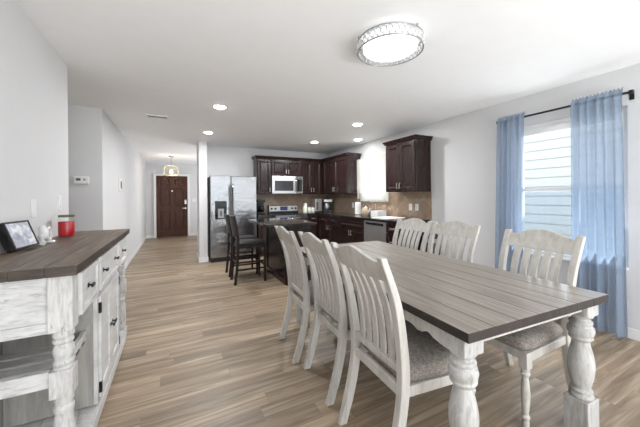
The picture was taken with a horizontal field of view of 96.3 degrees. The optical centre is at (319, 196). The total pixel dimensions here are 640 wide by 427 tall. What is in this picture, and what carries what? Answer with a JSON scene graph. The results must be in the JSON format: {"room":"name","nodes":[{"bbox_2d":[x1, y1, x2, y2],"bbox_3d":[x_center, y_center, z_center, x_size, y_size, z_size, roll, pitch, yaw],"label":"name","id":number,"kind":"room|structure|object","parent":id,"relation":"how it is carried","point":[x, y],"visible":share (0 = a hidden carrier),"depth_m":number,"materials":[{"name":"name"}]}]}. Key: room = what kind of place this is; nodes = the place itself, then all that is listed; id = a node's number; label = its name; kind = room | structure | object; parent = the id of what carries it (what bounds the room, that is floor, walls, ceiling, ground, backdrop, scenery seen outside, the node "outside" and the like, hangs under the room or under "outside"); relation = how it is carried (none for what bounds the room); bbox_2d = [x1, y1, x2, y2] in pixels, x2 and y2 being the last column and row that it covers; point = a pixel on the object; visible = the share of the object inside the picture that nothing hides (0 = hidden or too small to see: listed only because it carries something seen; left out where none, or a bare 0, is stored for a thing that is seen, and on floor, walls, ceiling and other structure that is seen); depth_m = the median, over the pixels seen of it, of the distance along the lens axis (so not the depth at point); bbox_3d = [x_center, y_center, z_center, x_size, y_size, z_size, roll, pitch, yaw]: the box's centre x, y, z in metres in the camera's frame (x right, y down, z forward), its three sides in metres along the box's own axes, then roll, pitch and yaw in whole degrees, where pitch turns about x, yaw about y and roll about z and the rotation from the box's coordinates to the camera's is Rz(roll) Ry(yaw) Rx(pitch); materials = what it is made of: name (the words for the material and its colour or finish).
{"room":"dining room","nodes":[
{"label":"dining room","id":0,"kind":"room"},
{"bbox_2d":[0,0,68,253],"bbox_3d":[-0.772,0.077,-0.400,0.120,2.442,6.390,0,0,-27],"label":"wall","id":1,"kind":"structure","parent":0,"point":[33,76],"depth_m":1.82,"materials":[{"name":"paint"}]},
{"bbox_2d":[31,199,36,216],"bbox_3d":[-1.849,0.072,1.852,0.006,0.116,0.072,0,0,-27],"label":"wall plate","id":2,"kind":"object","parent":1,"relation":"attached to","point":[33,201],"visible":1,"depth_m":1.85,"materials":[{"name":"white plastic"}]},
{"bbox_2d":[58,196,61,210],"bbox_3d":[-2.065,0.049,2.281,0.011,0.116,0.072,0,0,-27],"label":"light switch","id":3,"kind":"object","parent":1,"relation":"attached to","point":[59,197],"visible":1,"depth_m":2.26,"materials":[{"name":"white plastic"}]},
{"bbox_2d":[68,105,104,230],"bbox_3d":[-3.492,0.099,2.547,2.290,2.442,1.570,0,0,-27],"label":"wall","id":4,"kind":"structure","parent":0,"point":[85,124],"depth_m":3.59,"materials":[{"name":"paint"}]},
{"bbox_2d":[73,176,88,183],"bbox_3d":[-2.956,-0.209,3.551,0.150,0.096,0.029,0,0,-27],"label":"thermostat","id":5,"kind":"object","parent":4,"relation":"attached to","point":[76,179],"visible":1,"depth_m":3.54,"materials":[{"name":"white plastic"}]},
{"bbox_2d":[104,112,145,262],"bbox_3d":[-4.274,0.105,6.472,0.120,2.442,6.135,0,0,-27],"label":"wall","id":6,"kind":"structure","parent":0,"point":[125,208],"depth_m":5.28,"materials":[{"name":"paint"}]},
{"bbox_2d":[118,178,121,189],"bbox_3d":[-3.332,-0.211,4.779,0.025,0.200,0.200,0,0,-27],"label":"alarm keypad","id":7,"kind":"object","parent":6,"relation":"attached to","point":[119,179],"visible":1,"depth_m":4.69,"materials":[{"name":"white plastic"}]},
{"bbox_2d":[125,236,145,268],"bbox_3d":[-4.205,1.278,6.502,0.014,0.095,6.135,0,0,-27],"label":"baseboard","id":8,"kind":"structure","parent":6,"relation":"attached to","point":[144,239],"depth_m":6.42,"materials":[{"name":"white wood"}]},
{"bbox_2d":[145,163,196,237],"bbox_3d":[-4.514,0.107,9.849,7.100,2.442,0.100,0,0,-27],"label":"wall","id":9,"kind":"structure","parent":0,"point":[150,168],"depth_m":9.46,"materials":[{"name":"paint"}]},
{"bbox_2d":[153,173,189,237],"bbox_3d":[-4.915,0.282,9.537,1.070,2.100,0.090,0,0,-27],"label":"door","id":10,"kind":"structure","parent":9,"relation":"in","point":[171,198],"depth_m":9.54,"materials":[{"name":"brown wood"}]},
{"bbox_2d":[146,233,196,237],"bbox_3d":[-4.120,1.278,9.981,3.296,0.095,0.014,0,0,-27],"label":"baseboard","id":11,"kind":"structure","parent":9,"relation":"attached to","point":[191,234],"depth_m":9.31,"materials":[{"name":"white wood"}]},
{"bbox_2d":[197,140,207,257],"bbox_3d":[-2.460,0.091,5.985,0.150,2.442,0.500,0,0,-27],"label":"wall column","id":12,"kind":"structure","parent":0,"point":[201,145],"depth_m":5.77,"materials":[{"name":"paint"}]},
{"bbox_2d":[197,253,208,262],"bbox_3d":[-2.475,1.264,6.032,0.178,0.095,0.634,0,0,-27],"label":"baseboard","id":13,"kind":"structure","parent":12,"relation":"attached to","point":[204,259],"depth_m":5.76,"materials":[{"name":"white wood"}]},
{"bbox_2d":[197,145,326,252],"bbox_3d":[-1.192,0.081,6.979,3.313,2.442,0.120,0,0,-27],"label":"wall","id":14,"kind":"structure","parent":0,"point":[221,160],"depth_m":6.55,"materials":[{"name":"paint"}]},
{"bbox_2d":[251,155,271,193],"bbox_3d":[-1.352,-0.495,6.615,0.375,0.865,0.385,0,0,-27],"label":"upper cabinet","id":15,"kind":"object","parent":14,"relation":"attached to","point":[261,164],"visible":0.98,"depth_m":6.49,"materials":[{"name":"brown wood"}]},
{"bbox_2d":[271,156,301,175],"bbox_3d":[-0.844,-0.711,6.874,0.765,0.440,0.385,0,0,-27],"label":"upper cabinet","id":16,"kind":"object","parent":14,"relation":"attached to","point":[281,166],"visible":0.98,"depth_m":6.72,"materials":[{"name":"brown wood"}]},
{"bbox_2d":[271,176,302,193],"bbox_3d":[-0.828,-0.282,6.849,0.765,0.412,0.442,0,0,-27],"label":"microwave","id":17,"kind":"object","parent":16,"relation":"attached to","point":[279,184],"visible":0.98,"depth_m":6.68,"materials":[{"name":"silver metal"}]},
{"bbox_2d":[257,194,326,212],"bbox_3d":[-0.699,0.158,7.156,2.011,0.451,0.012,0,0,-27],"label":"backsplash","id":18,"kind":"structure","parent":14,"relation":"attached to","point":[270,199],"depth_m":7.13,"materials":[{"name":"beige tile"}]},
{"bbox_2d":[302,158,324,193],"bbox_3d":[-0.107,-0.505,7.249,0.882,0.865,0.385,0,0,-27],"label":"upper cabinet","id":19,"kind":"object","parent":14,"relation":"attached to","point":[312,172],"visible":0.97,"depth_m":7.03,"materials":[{"name":"brown wood"}]},
{"bbox_2d":[15,0,639,164],"bbox_3d":[-1.329,-1.199,3.579,7.100,0.120,14.175,0,0,-27],"label":"ceiling","id":20,"kind":"structure","parent":0,"point":[289,75],"depth_m":2.44,"materials":[{"name":"paint"}]},
{"bbox_2d":[146,114,167,119],"bbox_3d":[-2.285,-1.125,4.025,0.270,0.014,0.150,0,0,-27],"label":"ceiling vent","id":21,"kind":"object","parent":20,"relation":"in","point":[149,115],"visible":1,"depth_m":4.03,"materials":[{"name":"white metal"}]},
{"bbox_2d":[164,156,177,175],"bbox_3d":[-4.056,-0.852,7.813,0.346,0.530,0.346,0,0,-27],"label":"pendant light","id":22,"kind":"object","parent":20,"relation":"hanging from","point":[171,168],"visible":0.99,"depth_m":7.79,"materials":[{"name":"silver metal"}]},
{"bbox_2d":[212,104,227,108],"bbox_3d":[-1.262,-1.128,3.615,0.190,0.021,0.190,0,0,-27],"label":"recessed light","id":23,"kind":"object","parent":20,"relation":"in","point":[217,106],"visible":1,"depth_m":3.59,"materials":[{"name":"white plastic"}]},
{"bbox_2d":[352,123,362,125],"bbox_3d":[0.595,-1.143,4.551,0.190,0.021,0.190,0,0,-27],"label":"recessed light","id":24,"kind":"object","parent":20,"relation":"in","point":[353,124],"visible":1,"depth_m":4.51,"materials":[{"name":"white plastic"}]},
{"bbox_2d":[357,21,424,66],"bbox_3d":[0.503,-1.098,2.068,0.474,0.112,0.472,0,0,-27],"label":"ceiling light","id":25,"kind":"object","parent":20,"relation":"attached to","point":[394,41],"visible":1,"depth_m":1.97,"materials":[{"name":"white glass"}]},
{"bbox_2d":[363,25,417,61],"bbox_3d":[0.503,-1.087,2.068,0.384,0.089,0.384,0,0,-27],"label":"diffuser","id":26,"kind":"object","parent":25,"relation":"attached to","point":[387,45],"depth_m":1.98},
{"bbox_2d":[97,235,639,426],"bbox_3d":[-1.308,1.353,3.579,7.100,0.100,14.175,0,0,-27],"label":"floor","id":27,"kind":"structure","parent":0,"point":[201,348],"depth_m":2.14,"materials":[{"name":"brown wood"}]},
{"bbox_2d":[0,229,129,426],"bbox_3d":[-1.586,0.800,1.851,0.444,1.010,1.635,0,0,-27],"label":"console table","id":28,"kind":"object","parent":27,"relation":"on","point":[63,328],"visible":1,"depth_m":1.44,"materials":[{"name":"white wood"}]},
{"bbox_2d":[0,220,39,252],"bbox_3d":[-1.672,0.213,1.585,0.096,0.158,0.200,0,0,-18],"label":"picture frame","id":29,"kind":"object","parent":28,"relation":"on","point":[15,235],"visible":1,"depth_m":1.55,"materials":[{"name":"black plastic"}]},
{"bbox_2d":[5,222,36,247],"bbox_3d":[-1.656,0.208,1.590,0.050,0.128,0.180,0,0,-18],"label":"print","id":30,"kind":"object","parent":29,"relation":"attached to","point":[17,234],"depth_m":1.57},
{"bbox_2d":[0,330,85,399],"bbox_3d":[-1.363,0.778,1.342,0.338,0.070,0.425,0,0,-27],"label":"slatted shelf","id":31,"kind":"object","parent":28,"relation":"attached to","point":[25,363],"depth_m":1.35,"materials":[{"name":"white wood"}]},
{"bbox_2d":[37,225,54,244],"bbox_3d":[-1.751,0.240,1.821,0.077,0.121,0.188,0,0,-27],"label":"ornament","id":32,"kind":"object","parent":28,"relation":"on","point":[45,234],"visible":0.95,"depth_m":1.79,"materials":[{"name":"white ceramic"}]},
{"bbox_2d":[0,229,129,282],"bbox_3d":[-1.596,0.316,1.848,0.430,0.042,1.635,0,0,-27],"label":"countertop","id":33,"kind":"structure","parent":28,"relation":"on","point":[68,255],"depth_m":1.43,"materials":[{"name":"brown wood"}]},
{"bbox_2d":[58,215,74,236],"bbox_3d":[-1.916,0.217,2.166,0.101,0.162,0.101,0,0,-27],"label":"candle jar","id":34,"kind":"object","parent":28,"relation":"on","point":[65,228],"visible":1,"depth_m":2.13,"materials":[{"name":"red glass"}]},
{"bbox_2d":[14,330,125,426],"bbox_3d":[-1.590,1.198,1.848,0.386,0.023,1.575,0,0,-27],"label":"shelf","id":35,"kind":"object","parent":28,"relation":"attached to","point":[86,415],"depth_m":1.55,"materials":[{"name":"white wood"}]},
{"bbox_2d":[207,176,256,262],"bbox_3d":[-1.887,0.440,6.141,0.925,1.735,0.701,0,0,-27],"label":"refrigerator","id":36,"kind":"object","parent":27,"relation":"on","point":[236,196],"visible":0.66,"depth_m":5.84,"materials":[{"name":"silver metal"}]},
{"bbox_2d":[224,213,257,276],"bbox_3d":[-1.357,0.793,4.901,0.514,1.020,0.376,0,0,-27],"label":"bar stool","id":37,"kind":"object","parent":27,"relation":"on","point":[227,219],"visible":0.73,"depth_m":4.83,"materials":[{"name":"black wood"}]},
{"bbox_2d":[229,235,256,239],"bbox_3d":[-1.320,0.701,4.920,0.430,0.048,0.376,0,0,-27],"label":"seat cushion","id":38,"kind":"object","parent":37,"relation":"on","point":[243,236],"depth_m":4.82,"materials":[{"name":"black leather"}]},
{"bbox_2d":[229,215,265,284],"bbox_3d":[-1.141,0.791,4.477,0.514,1.020,0.376,0,0,-27],"label":"bar stool","id":39,"kind":"object","parent":27,"relation":"on","point":[239,244],"visible":1,"depth_m":4.37,"materials":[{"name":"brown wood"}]},
{"bbox_2d":[234,238,264,245],"bbox_3d":[-1.104,0.699,4.496,0.430,0.048,0.376,0,0,-27],"label":"seat cushion","id":40,"kind":"object","parent":39,"relation":"on","point":[255,241],"depth_m":4.37,"materials":[{"name":"black leather"}]},
{"bbox_2d":[257,216,274,256],"bbox_3d":[-1.280,0.865,6.476,0.388,0.874,0.642,0,0,-27],"label":"base cabinet","id":41,"kind":"object","parent":27,"relation":"on","point":[261,234],"visible":0.18,"depth_m":6.18,"materials":[{"name":"brown wood"}]},
{"bbox_2d":[257,213,275,216],"bbox_3d":[-1.292,0.408,6.493,0.392,0.039,0.627,0,0,-27],"label":"countertop","id":42,"kind":"structure","parent":41,"relation":"on","point":[265,214],"depth_m":6.26,"materials":[{"name":"black stone"}]},
{"bbox_2d":[257,199,264,213],"bbox_3d":[-1.349,0.224,6.549,0.160,0.330,0.184,0,0,-27],"label":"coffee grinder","id":43,"kind":"object","parent":42,"relation":"on","point":[260,203],"visible":0.81,"depth_m":6.49,"materials":[{"name":"black plastic"}]},
{"bbox_2d":[248,218,316,285],"bbox_3d":[-0.648,0.840,4.638,0.755,0.914,1.200,0,0,-27],"label":"kitchen island","id":44,"kind":"object","parent":27,"relation":"on","point":[275,258],"visible":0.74,"depth_m":4.47,"materials":[{"name":"stone"}]},
{"bbox_2d":[248,218,316,227],"bbox_3d":[-0.652,0.403,4.638,0.755,0.039,1.200,0,0,-27],"label":"island countertop","id":45,"kind":"structure","parent":44,"relation":"on","point":[267,222],"depth_m":4.31,"materials":[{"name":"stone"}]},
{"bbox_2d":[268,205,307,220],"bbox_3d":[-0.752,0.738,6.715,0.760,1.080,0.717,0,0,-27],"label":"stove","id":46,"kind":"object","parent":27,"relation":"on","point":[281,211],"visible":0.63,"depth_m":6.81,"materials":[{"name":"silver metal"}]},
{"bbox_2d":[269,212,307,214],"bbox_3d":[-0.749,0.391,6.704,0.760,0.022,0.570,0,0,-27],"label":"cooktop","id":47,"kind":"object","parent":46,"relation":"in","point":[276,213],"depth_m":6.60,"materials":[{"name":"black glass"}]},
{"bbox_2d":[276,215,307,220],"bbox_3d":[-0.624,0.705,6.463,0.752,0.585,0.029,0,0,-27],"label":"oven","id":48,"kind":"object","parent":46,"relation":"in","point":[277,216],"depth_m":6.46,"materials":[{"name":"metal"}]},
{"bbox_2d":[308,215,317,237],"bbox_3d":[-0.036,0.855,7.110,0.865,0.874,0.642,0,0,-27],"label":"base cabinet","id":49,"kind":"object","parent":27,"relation":"on","point":[314,218],"visible":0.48,"depth_m":6.75,"materials":[{"name":"brown wood"}]},
{"bbox_2d":[274,226,355,363],"bbox_3d":[-0.043,0.767,2.527,0.631,1.050,0.494,0,0,-23],"label":"dining chair","id":50,"kind":"object","parent":27,"relation":"on","point":[298,283],"visible":0.72,"depth_m":2.37,"materials":[{"name":"white wood"}]},
{"bbox_2d":[295,280,355,303],"bbox_3d":[0.034,0.821,2.560,0.464,0.092,0.476,0,0,-23],"label":"seat cushion","id":51,"kind":"object","parent":50,"relation":"on","point":[309,296],"depth_m":2.39,"materials":[{"name":"grey fabric"}]},
{"bbox_2d":[318,215,339,243],"bbox_3d":[0.424,0.852,6.468,0.642,0.874,1.026,0,0,-27],"label":"base cabinet","id":52,"kind":"object","parent":27,"relation":"on","point":[328,226],"visible":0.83,"depth_m":6.26,"materials":[{"name":"brown wood"}]},
{"bbox_2d":[301,212,429,223],"bbox_3d":[0.587,0.393,5.882,0.868,0.039,3.422,0,0,-27],"label":"countertop","id":53,"kind":"structure","parent":52,"relation":"on","point":[335,214],"depth_m":5.46,"materials":[{"name":"black stone"}]},
{"bbox_2d":[311,199,321,211],"bbox_3d":[-0.093,0.211,7.211,0.184,0.335,0.288,0,0,-27],"label":"toaster","id":54,"kind":"object","parent":53,"relation":"on","point":[315,203],"visible":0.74,"depth_m":7.10,"materials":[{"name":"metal"}]},
{"bbox_2d":[322,199,332,211],"bbox_3d":[0.188,0.214,7.276,0.230,0.325,0.264,0,0,-7],"label":"coffee maker","id":55,"kind":"object","parent":53,"relation":"on","point":[326,203],"visible":1,"depth_m":7.17,"materials":[{"name":"black plastic"}]},
{"bbox_2d":[354,202,360,214],"bbox_3d":[0.792,0.222,5.981,0.150,0.300,0.150,0,0,-27],"label":"paper towel roll","id":56,"kind":"object","parent":53,"relation":"on","point":[357,204],"visible":0.97,"depth_m":5.92,"materials":[{"name":"white paper"}]},
{"bbox_2d":[361,204,370,215],"bbox_3d":[0.913,0.253,5.729,0.200,0.235,0.224,0,0,11],"label":"kettle","id":57,"kind":"object","parent":53,"relation":"on","point":[365,211],"visible":1,"depth_m":5.66,"materials":[{"name":"beige ceramic"}]},
{"bbox_2d":[371,210,386,216],"bbox_3d":[1.114,0.316,5.460,0.202,0.106,0.224,0,0,-27],"label":"dish rack","id":58,"kind":"object","parent":53,"relation":"on","point":[377,213],"visible":0.89,"depth_m":5.37,"materials":[{"name":"white plastic"}]},
{"bbox_2d":[372,216,403,218],"bbox_3d":[1.190,0.362,5.005,0.400,0.012,0.420,0,0,-27],"label":"drying mat","id":59,"kind":"object","parent":53,"relation":"on","point":[384,217],"visible":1,"depth_m":4.96,"materials":[{"name":"fabric"}]},
{"bbox_2d":[298,231,396,405],"bbox_3d":[0.208,0.765,2.078,0.631,1.050,0.494,0,0,-23],"label":"dining chair","id":60,"kind":"object","parent":27,"relation":"on","point":[330,300],"visible":0.56,"depth_m":1.92,"materials":[{"name":"white wood"}]},
{"bbox_2d":[322,294,392,329],"bbox_3d":[0.286,0.819,2.110,0.464,0.092,0.476,0,0,-23],"label":"seat cushion","id":61,"kind":"object","parent":60,"relation":"on","point":[346,321],"depth_m":1.95,"materials":[{"name":"grey fabric"}]},
{"bbox_2d":[340,217,363,243],"bbox_3d":[0.848,0.848,5.637,0.642,0.874,0.836,0,0,-27],"label":"base cabinet","id":62,"kind":"object","parent":27,"relation":"on","point":[351,230],"visible":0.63,"depth_m":5.48,"materials":[{"name":"brown wood"}]},
{"bbox_2d":[364,220,386,242],"bbox_3d":[1.180,0.846,4.997,0.591,0.873,0.594,0,0,-27],"label":"dishwasher","id":63,"kind":"object","parent":27,"relation":"on","point":[373,230],"visible":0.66,"depth_m":4.86,"materials":[{"name":"silver metal"}]},
{"bbox_2d":[330,242,477,426],"bbox_3d":[0.436,0.763,1.553,0.631,1.050,0.494,0,0,-24],"label":"dining chair","id":64,"kind":"object","parent":27,"relation":"on","point":[419,362],"visible":0.86,"depth_m":1.41,"materials":[{"name":"white wood"}]},
{"bbox_2d":[361,320,450,381],"bbox_3d":[0.513,0.817,1.587,0.464,0.092,0.476,0,0,-24],"label":"seat cushion","id":65,"kind":"object","parent":64,"relation":"on","point":[429,359],"depth_m":1.42,"materials":[{"name":"grey fabric"}]},
{"bbox_2d":[386,222,427,249],"bbox_3d":[1.389,0.844,4.575,0.642,0.874,0.336,0,0,-27],"label":"base cabinet","id":66,"kind":"object","parent":27,"relation":"on","point":[390,227],"visible":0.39,"depth_m":4.48,"materials":[{"name":"brown wood"}]},
{"bbox_2d":[392,218,432,251],"bbox_3d":[0.795,0.761,3.059,0.631,1.050,0.494,0,0,-27],"label":"dining chair","id":67,"kind":"object","parent":27,"relation":"on","point":[414,225],"visible":0.27,"depth_m":3.15,"materials":[{"name":"white wood"}]},
{"bbox_2d":[425,233,440,254],"bbox_3d":[1.691,0.913,4.338,0.256,0.730,0.256,0,0,-27],"label":"trash bin","id":68,"kind":"object","parent":27,"relation":"on","point":[436,235],"visible":0.13,"depth_m":4.22,"materials":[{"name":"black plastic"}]},
{"bbox_2d":[296,241,607,426],"bbox_3d":[0.627,0.903,2.248,1.041,0.767,2.074,0,0,-24],"label":"dining table","id":69,"kind":"object","parent":27,"relation":"on","point":[463,305],"visible":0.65,"depth_m":1.50,"materials":[{"name":"white wood"}]},
{"bbox_2d":[427,221,480,262],"bbox_3d":[1.047,0.759,2.608,0.631,1.050,0.494,0,0,-29],"label":"dining chair","id":70,"kind":"object","parent":27,"relation":"on","point":[459,229],"visible":0.34,"depth_m":2.70,"materials":[{"name":"white wood"}]},
{"bbox_2d":[485,229,585,426],"bbox_3d":[1.300,0.756,1.902,0.631,1.050,0.494,0,0,-24],"label":"dining chair","id":71,"kind":"object","parent":27,"relation":"on","point":[529,344],"visible":0.59,"depth_m":1.79,"materials":[{"name":"white wood"}]},
{"bbox_2d":[494,321,562,350],"bbox_3d":[1.224,0.811,1.868,0.464,0.092,0.476,0,0,-24],"label":"seat cushion","id":72,"kind":"object","parent":71,"relation":"on","point":[540,337],"depth_m":1.65,"materials":[{"name":"grey fabric"}]},
{"bbox_2d":[327,63,639,330],"bbox_3d":[2.514,0.051,3.245,0.140,2.442,9.900,0,0,-27],"label":"wall","id":73,"kind":"structure","parent":0,"point":[463,147],"depth_m":3.72,"materials":[{"name":"paint"}]},
{"bbox_2d":[321,152,361,193],"bbox_3d":[0.469,-0.509,6.665,0.385,0.865,1.187,0,0,-27],"label":"upper cabinet","id":74,"kind":"object","parent":73,"relation":"attached to","point":[339,171],"visible":1,"depth_m":6.37,"materials":[{"name":"brown wood"}]},
{"bbox_2d":[364,179,375,188],"bbox_3d":[1.147,-0.342,5.861,0.135,0.810,0.860,0,0,-27],"label":"window","id":75,"kind":"structure","parent":73,"relation":"in","point":[366,180],"depth_m":6.21,"materials":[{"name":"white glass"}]},
{"bbox_2d":[357,154,388,201],"bbox_3d":[1.045,-0.341,5.770,0.074,0.930,0.990,0,0,-27],"label":"curtain","id":76,"kind":"object","parent":75,"relation":"hanging from","point":[378,162],"visible":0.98,"depth_m":5.71,"materials":[{"name":"white fabric"}]},
{"bbox_2d":[353,204,393,209],"bbox_3d":[1.066,0.208,5.902,0.005,0.090,1.350,0,0,-27],"label":"tile band","id":77,"kind":"object","parent":73,"relation":"attached to","point":[378,207],"visible":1,"depth_m":5.65,"materials":[{"name":"tile"}]},
{"bbox_2d":[327,191,431,219],"bbox_3d":[0.984,0.145,6.082,0.012,0.451,3.455,0,0,-27],"label":"backsplash","id":78,"kind":"structure","parent":73,"relation":"attached to","point":[401,201],"depth_m":5.18,"materials":[{"name":"beige tile"}]},
{"bbox_2d":[382,134,432,191],"bbox_3d":[1.436,-0.517,4.769,0.385,0.865,0.780,0,0,-27],"label":"upper cabinet","id":79,"kind":"object","parent":73,"relation":"attached to","point":[408,162],"visible":1,"depth_m":4.54,"materials":[{"name":"brown wood"}]},
{"bbox_2d":[496,89,633,123],"bbox_3d":[2.482,-0.903,3.025,0.104,0.080,1.178,0,0,-27],"label":"curtain rod","id":80,"kind":"object","parent":73,"relation":"attached to","point":[630,92],"visible":0.55,"depth_m":2.92,"materials":[{"name":"black metal"}]},
{"bbox_2d":[495,111,525,273],"bbox_3d":[2.219,0.138,3.351,0.094,2.203,0.338,0,0,-27],"label":"curtain","id":81,"kind":"object","parent":80,"relation":"hanging from","point":[510,129],"visible":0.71,"depth_m":3.35,"materials":[{"name":"blue fabric"}]},
{"bbox_2d":[571,87,627,338],"bbox_3d":[2.569,0.135,2.660,0.091,2.203,0.390,0,0,-27],"label":"curtain","id":82,"kind":"object","parent":80,"relation":"hanging from","point":[597,154],"visible":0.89,"depth_m":2.63,"materials":[{"name":"blue fabric"}]},
{"bbox_2d":[523,106,628,269],"bbox_3d":[2.593,-0.084,3.028,0.135,1.490,0.960,0,0,-27],"label":"window","id":83,"kind":"structure","parent":73,"relation":"in","point":[566,257],"depth_m":2.63,"materials":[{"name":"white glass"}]},
{"bbox_2d":[524,117,570,136],"bbox_3d":[2.573,-0.768,3.020,0.032,0.118,0.860,0,0,-27],"label":"window blind","id":84,"kind":"object","parent":83,"relation":"attached to","point":[555,125],"visible":0.29,"depth_m":3.15,"materials":[{"name":"white plastic"}]},
{"bbox_2d":[628,327,639,341],"bbox_3d":[3.240,1.218,1.669,0.014,0.095,6.440,0,0,-27],"label":"baseboard","id":85,"kind":"structure","parent":73,"relation":"attached to","point":[634,334],"depth_m":2.54,"materials":[{"name":"white wood"}]},
{"label":"outside","id":86,"kind":"structure","parent":0,"visible":0},
{"bbox_3d":[4.467,1.516,2.270,70.000,0.120,80.000,0,0,-27],"label":"ground","id":87,"kind":"structure","parent":86,"visible":0},
{"bbox_2d":[367,124,571,254],"bbox_3d":[4.941,-0.298,4.764,0.750,3.500,15.200,0,0,-27],"label":"house","id":88,"kind":"structure","parent":87,"relation":"on","point":[547,156],"depth_m":5.71,"materials":[{"name":"white"}]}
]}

